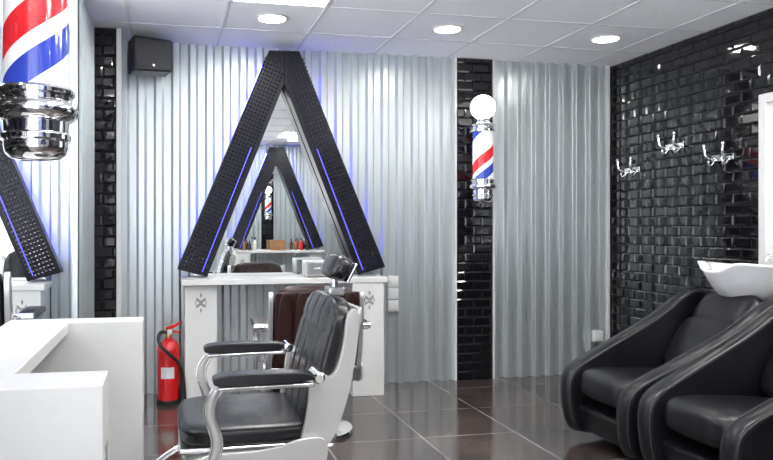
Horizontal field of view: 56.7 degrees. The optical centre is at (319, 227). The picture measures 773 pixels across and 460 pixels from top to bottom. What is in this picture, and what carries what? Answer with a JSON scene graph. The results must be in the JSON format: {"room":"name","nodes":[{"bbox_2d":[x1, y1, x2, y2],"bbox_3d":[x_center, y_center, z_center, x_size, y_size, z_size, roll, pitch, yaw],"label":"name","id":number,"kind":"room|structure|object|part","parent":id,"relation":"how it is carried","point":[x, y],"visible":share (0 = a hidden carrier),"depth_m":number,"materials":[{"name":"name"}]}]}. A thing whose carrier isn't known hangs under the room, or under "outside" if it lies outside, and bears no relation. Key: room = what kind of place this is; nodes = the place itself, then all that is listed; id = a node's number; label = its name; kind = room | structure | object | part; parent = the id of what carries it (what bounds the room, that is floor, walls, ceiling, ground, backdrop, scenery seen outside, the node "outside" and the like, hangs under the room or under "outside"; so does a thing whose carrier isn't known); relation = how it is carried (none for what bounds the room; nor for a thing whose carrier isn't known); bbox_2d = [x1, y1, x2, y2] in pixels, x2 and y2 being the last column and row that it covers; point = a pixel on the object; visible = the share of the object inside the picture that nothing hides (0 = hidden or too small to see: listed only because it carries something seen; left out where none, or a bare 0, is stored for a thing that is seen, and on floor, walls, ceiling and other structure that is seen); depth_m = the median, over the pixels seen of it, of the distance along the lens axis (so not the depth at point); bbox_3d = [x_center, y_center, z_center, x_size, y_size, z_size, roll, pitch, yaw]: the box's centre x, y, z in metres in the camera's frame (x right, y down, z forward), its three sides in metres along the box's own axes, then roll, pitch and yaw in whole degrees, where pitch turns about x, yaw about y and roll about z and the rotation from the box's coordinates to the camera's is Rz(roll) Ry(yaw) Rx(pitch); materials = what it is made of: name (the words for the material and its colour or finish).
{"room":"salon","nodes":[
{"label":"salon","id":0,"kind":"room"},
{"bbox_2d":[0,27,71,318],"bbox_3d":[-2.856,-0.075,4.866,2.417,2.670,0.038,0,0,-12],"label":"cladding","id":1,"kind":"object","parent":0,"point":[49,184],"depth_m":5.07,"materials":[{"name":"silver metal"}]},
{"bbox_2d":[0,127,62,280],"bbox_3d":[-2.574,-0.492,4.795,1.597,1.715,0.155,0,0,-12],"label":"wall mirror","id":2,"kind":"object","parent":1,"relation":"attached to","point":[27,251],"visible":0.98,"depth_m":4.85,"materials":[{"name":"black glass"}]},
{"bbox_2d":[0,218,45,279],"bbox_3d":[-2.589,-0.422,4.866,1.360,1.575,0.010,0,0,-12],"label":"mirror glass","id":3,"kind":"object","parent":2,"relation":"attached to","point":[9,262],"depth_m":4.95,"materials":[{"name":"white"}]},
{"bbox_2d":[72,0,78,318],"bbox_3d":[-1.566,-0.075,4.713,0.030,2.670,0.870,0,0,-12],"label":"stub","id":4,"kind":"object","parent":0,"point":[75,3],"depth_m":4.29,"materials":[{"name":"white paint"}]},
{"bbox_2d":[79,0,93,317],"bbox_3d":[-1.519,-0.075,4.636,0.024,2.670,0.700,0,0,-12],"label":"wall","id":5,"kind":"structure","parent":0,"point":[86,28],"depth_m":4.52,"materials":[{"name":"white paint"}]},
{"bbox_2d":[94,27,115,317],"bbox_3d":[-1.556,-0.075,5.179,0.170,2.670,0.352,0,0,-12],"label":"wall pier","id":6,"kind":"object","parent":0,"point":[104,38],"depth_m":5.01,"materials":[{"name":"black tile"}]},
{"bbox_2d":[122,40,451,394],"bbox_3d":[-0.189,-0.075,5.632,2.673,2.670,0.038,0,0,-12],"label":"wall","id":7,"kind":"structure","parent":0,"point":[389,117],"depth_m":5.66,"materials":[{"name":"silver metal"}]},
{"bbox_2d":[116,28,121,316],"bbox_3d":[-1.422,-0.075,5.038,0.035,2.670,0.035,0,0,-12],"label":"trim","id":8,"kind":"structure","parent":7,"relation":"attached to","point":[118,30],"depth_m":5.02,"materials":[{"name":"white plastic"}]},
{"bbox_2d":[128,35,171,76],"bbox_3d":[-1.255,-1.240,5.214,0.280,0.249,0.326,0,0,-26],"label":"wall speaker","id":9,"kind":"object","parent":7,"relation":"attached to","point":[147,56],"depth_m":5.08},
{"bbox_2d":[177,50,384,276],"bbox_3d":[-0.284,-0.492,5.482,1.597,1.715,0.155,0,0,-12],"label":"wall mirror","id":10,"kind":"object","parent":7,"relation":"attached to","point":[282,194],"visible":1,"depth_m":5.50,"materials":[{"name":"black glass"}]},
{"bbox_3d":[-0.675,-0.493,5.397,0.798,1.714,0.110,0,0,-12],"label":"leg","id":11,"kind":"part","parent":10,"relation":"part of","materials":[{"name":"black metal"}]},
{"bbox_2d":[193,88,365,275],"bbox_3d":[-0.299,-0.422,5.553,1.360,1.575,0.010,0,0,-12],"label":"mirror glass","id":12,"kind":"object","parent":10,"relation":"attached to","point":[281,218],"depth_m":5.54,"materials":[{"name":"white"}]},
{"bbox_3d":[0.108,-0.493,5.556,0.798,1.714,0.122,0,0,-12],"label":"leg","id":13,"kind":"part","parent":10,"relation":"part of","materials":[{"name":"black metal"}]},
{"bbox_2d":[387,276,398,310],"bbox_3d":[0.588,0.528,5.744,0.090,0.286,0.051,0,0,-12],"label":"wall outlet","id":14,"kind":"object","parent":7,"relation":"attached to","point":[393,281],"depth_m":5.72,"materials":[{"name":"white plastic"}]},
{"bbox_2d":[452,57,456,380],"bbox_3d":[1.115,-0.075,5.899,0.016,2.670,0.055,0,0,-12],"label":"trim","id":15,"kind":"structure","parent":7,"relation":"attached to","point":[454,60],"depth_m":5.88,"materials":[{"name":"white plastic"}]},
{"bbox_2d":[0,0,772,66],"bbox_3d":[-0.092,-1.450,2.305,6.970,0.080,6.750,0,0,-12],"label":"ceiling","id":16,"kind":"structure","parent":0,"point":[668,14],"depth_m":4.93,"materials":[{"name":"tile"}]},
{"bbox_2d":[255,13,288,23],"bbox_3d":[-0.322,-1.403,4.776,0.224,0.011,0.224,0,0,-12],"label":"recessed light","id":17,"kind":"object","parent":16,"relation":"in","point":[269,18],"depth_m":4.77,"materials":[{"name":"white plastic"}]},
{"bbox_2d":[231,1,323,7],"bbox_3d":[-0.253,-1.401,4.451,0.601,0.006,0.015,0,0,-12],"label":"frame","id":18,"kind":"object","parent":16,"relation":"attached to","point":[231,1],"visible":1,"depth_m":4.45,"materials":[{"name":"white paint"}]},
{"bbox_2d":[234,0,328,6],"bbox_3d":[-0.193,-1.402,4.165,0.571,0.004,0.571,0,0,-12],"label":"ceiling light","id":19,"kind":"object","parent":16,"relation":"in","point":[322,3],"visible":1,"depth_m":4.40,"materials":[{"name":"white"}]},
{"bbox_2d":[0,0,772,64],"bbox_3d":[-0.092,-1.407,2.305,6.770,0.005,6.550,0,0,-12],"label":"grid","id":20,"kind":"object","parent":16,"relation":"attached to","point":[129,22],"depth_m":4.95,"materials":[{"name":"white metal"}]},
{"bbox_2d":[432,24,463,33],"bbox_3d":[0.901,-1.403,5.034,0.224,0.011,0.224,0,0,-12],"label":"recessed light","id":21,"kind":"object","parent":16,"relation":"in","point":[448,28],"depth_m":5.03,"materials":[{"name":"white plastic"}]},
{"bbox_2d":[590,34,621,42],"bbox_3d":[2.124,-1.403,5.292,0.224,0.011,0.224,0,0,-12],"label":"recessed light","id":22,"kind":"object","parent":16,"relation":"in","point":[602,38],"depth_m":5.28,"materials":[{"name":"white plastic"}]},
{"bbox_2d":[144,375,635,459],"bbox_3d":[-0.092,1.300,2.305,6.970,0.080,6.750,0,0,-12],"label":"floor","id":23,"kind":"structure","parent":0,"point":[500,418],"depth_m":4.52,"materials":[{"name":"tile"}]},
{"bbox_2d":[0,272,45,326],"bbox_3d":[-2.008,0.636,4.001,0.850,1.247,1.048,0,0,-12],"label":"barber chair","id":24,"kind":"object","parent":23,"relation":"on","point":[6,305],"visible":0.35,"depth_m":3.65,"materials":[{"name":"silver metal"}]},
{"bbox_2d":[1,274,4,323],"bbox_3d":[-1.917,0.455,3.664,0.589,0.551,0.119,0,15,-12],"label":"cushion","id":25,"kind":"object","parent":24,"relation":"on","point":[2,278],"depth_m":3.65,"materials":[{"name":"black leather"}]},
{"bbox_2d":[12,280,53,318],"bbox_3d":[-2.592,0.814,4.700,1.525,0.892,0.388,0,0,-12],"label":"table","id":26,"kind":"object","parent":23,"relation":"on","point":[25,293],"depth_m":4.66,"materials":[{"name":"white paint"}]},
{"bbox_2d":[0,317,143,459],"bbox_3d":[-0.855,0.815,2.278,0.522,0.890,1.310,0,0,-12],"label":"reception desk","id":27,"kind":"object","parent":23,"relation":"on","point":[71,389],"depth_m":2.01,"materials":[{"name":"white paint"}]},
{"bbox_2d":[157,321,186,405],"bbox_3d":[-1.084,0.968,5.104,0.214,0.584,0.209,0,0,-32],"label":"fire extinguisher","id":28,"kind":"object","parent":23,"relation":"on","point":[170,391],"visible":1,"depth_m":5.06,"materials":[{"name":"red metal"}]},
{"bbox_3d":[-1.056,0.703,5.146,0.120,0.054,0.024,0,0,-32],"label":"lever","id":29,"kind":"part","parent":28,"relation":"part of","materials":[{"name":"red metal"}]},
{"bbox_2d":[156,253,361,459],"bbox_3d":[-0.337,0.683,2.828,0.958,1.155,0.787,0,0,-12],"label":"barber chair","id":30,"kind":"object","parent":23,"relation":"on","point":[299,421],"visible":1,"depth_m":2.64,"materials":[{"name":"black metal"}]},
{"bbox_3d":[-0.666,0.988,2.978,0.255,0.200,0.029,0,0,-14],"label":"footrest arm","id":31,"kind":"part","parent":30,"relation":"part of","materials":[{"name":"silver metal"}]},
{"bbox_3d":[-0.537,0.739,3.120,0.071,0.364,0.021,0,0,-12],"label":"arm trim","id":32,"kind":"part","parent":30,"relation":"part of","materials":[{"name":"silver metal"}]},
{"bbox_3d":[-0.502,0.739,3.128,0.071,0.364,0.021,0,0,-12],"label":"arm trim","id":33,"kind":"part","parent":30,"relation":"part of","materials":[{"name":"silver metal"}]},
{"bbox_3d":[-0.401,0.739,2.477,0.071,0.364,0.021,0,0,-12],"label":"arm trim","id":34,"kind":"part","parent":30,"relation":"part of","materials":[{"name":"silver metal"}]},
{"bbox_3d":[-0.366,0.739,2.484,0.071,0.364,0.021,0,0,-12],"label":"arm trim","id":35,"kind":"part","parent":30,"relation":"part of","materials":[{"name":"silver metal"}]},
{"bbox_3d":[-0.298,0.797,2.855,0.535,0.022,0.570,0,0,-12],"label":"apron trim","id":36,"kind":"part","parent":30,"relation":"part of","materials":[{"name":"silver metal"}]},
{"bbox_3d":[-0.295,0.758,2.856,0.530,0.085,0.565,0,0,-12],"label":"seat","id":37,"kind":"part","parent":30,"relation":"part of","materials":[{"name":"black leather"}]},
{"bbox_3d":[-0.331,0.561,3.190,0.342,0.018,0.068,0,0,-12],"label":"arm rail","id":38,"kind":"part","parent":30,"relation":"part of","materials":[{"name":"silver metal"}]},
{"bbox_3d":[-0.214,0.843,2.551,0.495,0.166,0.016,0,0,-12],"label":"plate","id":39,"kind":"part","parent":30,"relation":"part of","materials":[{"name":"silver metal"}]},
{"bbox_3d":[-0.193,0.561,2.535,0.342,0.018,0.068,0,0,-12],"label":"arm rail","id":40,"kind":"part","parent":30,"relation":"part of","materials":[{"name":"silver metal"}]},
{"bbox_2d":[284,290,349,419],"bbox_3d":[-0.019,0.515,2.914,0.110,0.510,0.545,15,-3,-11],"label":"cushion","id":41,"kind":"object","parent":30,"relation":"on","point":[319,340],"depth_m":2.75,"materials":[{"name":"black leather"}]},
{"bbox_3d":[0.106,0.181,2.940,0.014,0.087,0.220,29,-6,-10],"label":"headrest plate","id":42,"kind":"part","parent":30,"relation":"part of","materials":[{"name":"silver metal"}]},
{"bbox_2d":[181,274,387,399],"bbox_3d":[-0.277,0.814,5.393,1.525,0.892,0.388,0,0,-12],"label":"table","id":43,"kind":"object","parent":23,"relation":"on","point":[200,292],"depth_m":5.19,"materials":[{"name":"white paint"}]},
{"bbox_2d":[302,260,324,276],"bbox_3d":[-0.008,0.305,5.372,0.230,0.125,0.184,0,0,-12],"label":"box","id":44,"kind":"object","parent":43,"relation":"on","point":[310,268],"visible":0.53,"depth_m":5.29,"materials":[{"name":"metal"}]},
{"bbox_3d":[0.006,0.303,5.304,0.200,0.094,0.007,0,0,-12],"label":"door","id":45,"kind":"part","parent":44,"relation":"part of","materials":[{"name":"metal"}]},
{"bbox_2d":[250,285,370,441],"bbox_3d":[-0.101,0.797,4.478,0.732,0.926,0.902,0,0,-10],"label":"barber chair","id":46,"kind":"object","parent":23,"relation":"on","point":[285,311],"visible":0.3,"depth_m":4.09,"materials":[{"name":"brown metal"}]},
{"bbox_3d":[-0.421,0.776,4.522,0.019,0.339,0.066,0,0,-10],"label":"arm trim","id":47,"kind":"part","parent":46,"relation":"part of","materials":[{"name":"silver metal"}]},
{"bbox_3d":[-0.364,0.872,4.379,0.015,0.155,0.460,0,0,-10],"label":"plate","id":48,"kind":"part","parent":46,"relation":"part of","materials":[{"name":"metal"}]},
{"bbox_3d":[-0.078,0.829,4.446,0.530,0.020,0.498,0,0,-10],"label":"apron trim","id":49,"kind":"part","parent":46,"relation":"part of","materials":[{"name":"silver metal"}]},
{"bbox_2d":[273,285,352,340],"bbox_3d":[-0.033,0.567,4.186,0.507,0.474,0.102,0,15,-10],"label":"cushion","id":50,"kind":"object","parent":46,"relation":"on","point":[293,291],"depth_m":4.08,"materials":[{"name":"leather"}]},
{"bbox_3d":[0.213,0.872,4.479,0.015,0.155,0.460,0,0,-10],"label":"plate","id":51,"kind":"part","parent":46,"relation":"part of","materials":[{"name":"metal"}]},
{"bbox_2d":[560,253,772,459],"bbox_3d":[2.197,0.703,4.116,1.424,1.115,0.737,0,0,-12],"label":"chair","id":52,"kind":"object","parent":23,"relation":"on","point":[602,389],"visible":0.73,"depth_m":4.11,"materials":[{"name":"black leather"}]},
{"bbox_3d":[1.885,0.920,4.051,0.720,0.200,0.500,4,-1,-12],"label":"seat","id":53,"kind":"part","parent":52,"relation":"part of","materials":[{"name":"black leather"}]},
{"bbox_3d":[1.952,0.803,4.364,1.048,0.854,0.152,0,0,-12],"label":"arm","id":54,"kind":"part","parent":52,"relation":"part of","materials":[{"name":"black leather"}]},
{"bbox_3d":[2.073,0.803,3.792,1.048,0.854,0.152,0,0,-12],"label":"arm","id":55,"kind":"part","parent":52,"relation":"part of","materials":[{"name":"black leather"}]},
{"bbox_2d":[697,261,772,300],"bbox_3d":[2.551,0.316,4.191,0.592,0.238,0.550,0,0,-12],"label":"bowl","id":56,"kind":"object","parent":52,"relation":"on","point":[737,281],"depth_m":4.03,"materials":[{"name":"white ceramic"}]},
{"bbox_3d":[2.729,0.178,4.273,0.176,0.059,0.025,0,0,-23],"label":"spout","id":57,"kind":"part","parent":52,"relation":"part of","materials":[{"name":"silver metal"}]},
{"bbox_2d":[637,306,772,459],"bbox_3d":[2.345,0.703,3.412,1.424,1.115,0.737,0,0,-12],"label":"chair","id":58,"kind":"object","parent":23,"relation":"on","point":[718,405],"visible":1,"depth_m":3.50,"materials":[{"name":"black leather"}]},
{"bbox_3d":[2.034,0.920,3.346,0.720,0.200,0.500,4,-1,-12],"label":"seat","id":59,"kind":"part","parent":58,"relation":"part of","materials":[{"name":"black leather"}]},
{"bbox_3d":[2.221,0.803,3.087,1.048,0.854,0.152,0,0,-12],"label":"arm","id":60,"kind":"part","parent":58,"relation":"part of","materials":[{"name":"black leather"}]},
{"bbox_2d":[457,58,491,379],"bbox_3d":[1.283,-0.075,5.940,0.324,2.670,0.044,0,0,-12],"label":"tile column","id":61,"kind":"structure","parent":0,"point":[474,76],"depth_m":5.91,"materials":[{"name":"black tile"}]},
{"bbox_2d":[469,95,496,202],"bbox_3d":[1.311,-0.639,5.782,0.220,0.875,0.275,0,0,-12],"label":"pole","id":62,"kind":"object","parent":61,"relation":"attached to","point":[482,186],"visible":1,"depth_m":5.68,"materials":[{"name":"silver metal"}]},
{"bbox_3d":[1.317,-0.975,5.755,0.204,0.204,0.204,0,0,-12],"label":"globe","id":63,"kind":"part","parent":62,"relation":"part of"},
{"bbox_2d":[495,60,602,377],"bbox_3d":[1.950,-0.075,6.083,1.024,2.670,0.038,0,0,-12],"label":"cladding","id":64,"kind":"object","parent":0,"point":[549,116],"depth_m":6.09,"materials":[{"name":"silver metal"}]},
{"bbox_2d":[592,330,602,341],"bbox_3d":[2.389,0.930,6.124,0.090,0.090,0.051,0,0,-12],"label":"wall outlet","id":65,"kind":"object","parent":64,"relation":"attached to","point":[597,336],"depth_m":6.10,"materials":[{"name":"white plastic"}]},
{"bbox_2d":[609,67,609,337],"bbox_3d":[-0.783,-0.075,5.581,6.970,2.670,0.095,0,0,-12],"label":"wall","id":66,"kind":"structure","parent":0,"point":[609,67],"depth_m":6.23,"materials":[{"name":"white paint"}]},
{"bbox_2d":[492,59,494,378],"bbox_3d":[1.449,-0.075,5.970,0.014,2.670,0.055,0,0,-12],"label":"trim","id":67,"kind":"structure","parent":66,"relation":"attached to","point":[493,60],"depth_m":5.94,"materials":[{"name":"white plastic"}]},
{"bbox_2d":[603,65,608,341],"bbox_3d":[2.487,-0.075,6.191,0.030,2.670,0.050,0,0,-12],"label":"trim","id":68,"kind":"structure","parent":66,"relation":"attached to","point":[606,67],"depth_m":6.17,"materials":[{"name":"white plastic"}]},
{"bbox_2d":[610,7,772,337],"bbox_3d":[3.274,-0.075,3.015,0.129,2.670,6.750,0,0,-12],"label":"wall","id":69,"kind":"structure","parent":0,"point":[679,211],"depth_m":5.34,"materials":[{"name":"tile"}]},
{"bbox_2d":[616,157,639,177],"bbox_3d":[2.552,-0.501,5.903,0.094,0.163,0.204,0,0,-12],"label":"coat hook","id":70,"kind":"object","parent":69,"relation":"attached to","point":[631,169],"visible":1,"depth_m":5.89,"materials":[{"name":"silver metal"}]},
{"bbox_3d":[2.592,-0.480,5.912,0.012,0.044,0.200,0,0,-12],"label":"plate","id":71,"kind":"part","parent":70,"relation":"part of","materials":[{"name":"silver metal"}]},
{"bbox_2d":[656,131,684,154],"bbox_3d":[2.657,-0.641,5.404,0.094,0.163,0.204,0,0,-12],"label":"coat hook","id":72,"kind":"object","parent":69,"relation":"attached to","point":[678,146],"visible":1,"depth_m":5.40,"materials":[{"name":"silver metal"}]},
{"bbox_3d":[2.697,-0.620,5.412,0.012,0.044,0.200,0,0,-12],"label":"plate","id":73,"kind":"part","parent":72,"relation":"part of","materials":[{"name":"silver metal"}]},
{"bbox_2d":[702,141,733,166],"bbox_3d":[2.756,-0.511,4.934,0.094,0.163,0.204,0,0,-12],"label":"coat hook","id":74,"kind":"object","parent":69,"relation":"attached to","point":[729,156],"visible":1,"depth_m":4.94,"materials":[{"name":"silver metal"}]},
{"bbox_3d":[2.796,-0.490,4.943,0.012,0.044,0.200,0,0,-12],"label":"plate","id":75,"kind":"part","parent":74,"relation":"part of","materials":[{"name":"silver metal"}]},
{"bbox_2d":[759,93,769,264],"bbox_3d":[2.862,-0.310,4.579,0.049,1.100,0.060,0,0,-12],"label":"window frame","id":76,"kind":"structure","parent":69,"relation":"attached to","point":[764,107],"depth_m":4.55,"materials":[{"name":"white paint"}]},
{"bbox_2d":[763,258,772,265],"bbox_3d":[2.967,0.215,4.033,0.069,0.050,1.050,0,0,-12],"label":"sill","id":77,"kind":"structure","parent":69,"relation":"attached to","point":[770,261],"depth_m":4.49,"materials":[{"name":"white paint"}]},
{"bbox_2d":[770,102,772,257],"bbox_3d":[2.988,-0.305,4.038,0.012,0.990,1.050,0,0,-12],"label":"pane","id":78,"kind":"object","parent":77,"relation":"on","point":[771,103],"visible":0.8,"depth_m":4.54,"materials":[{"name":"glass"}]},
{"bbox_2d":[766,92,772,102],"bbox_3d":[2.976,-0.830,4.035,0.049,0.060,1.050,0,0,-12],"label":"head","id":79,"kind":"object","parent":69,"relation":"attached to","point":[769,96],"visible":1,"depth_m":4.51},
{"bbox_3d":[-1.008,-0.075,1.474,0.094,2.670,1.300,0,0,-12],"label":"wall partition","id":80,"kind":"structure","parent":0,"visible":0},
{"bbox_2d":[0,0,78,161],"bbox_3d":[-0.848,-0.618,1.896,0.394,0.875,0.220,0,0,-12],"label":"pole","id":81,"kind":"object","parent":80,"relation":"attached to","point":[37,108],"visible":1,"depth_m":1.84,"materials":[{"name":"silver metal"}]}
]}

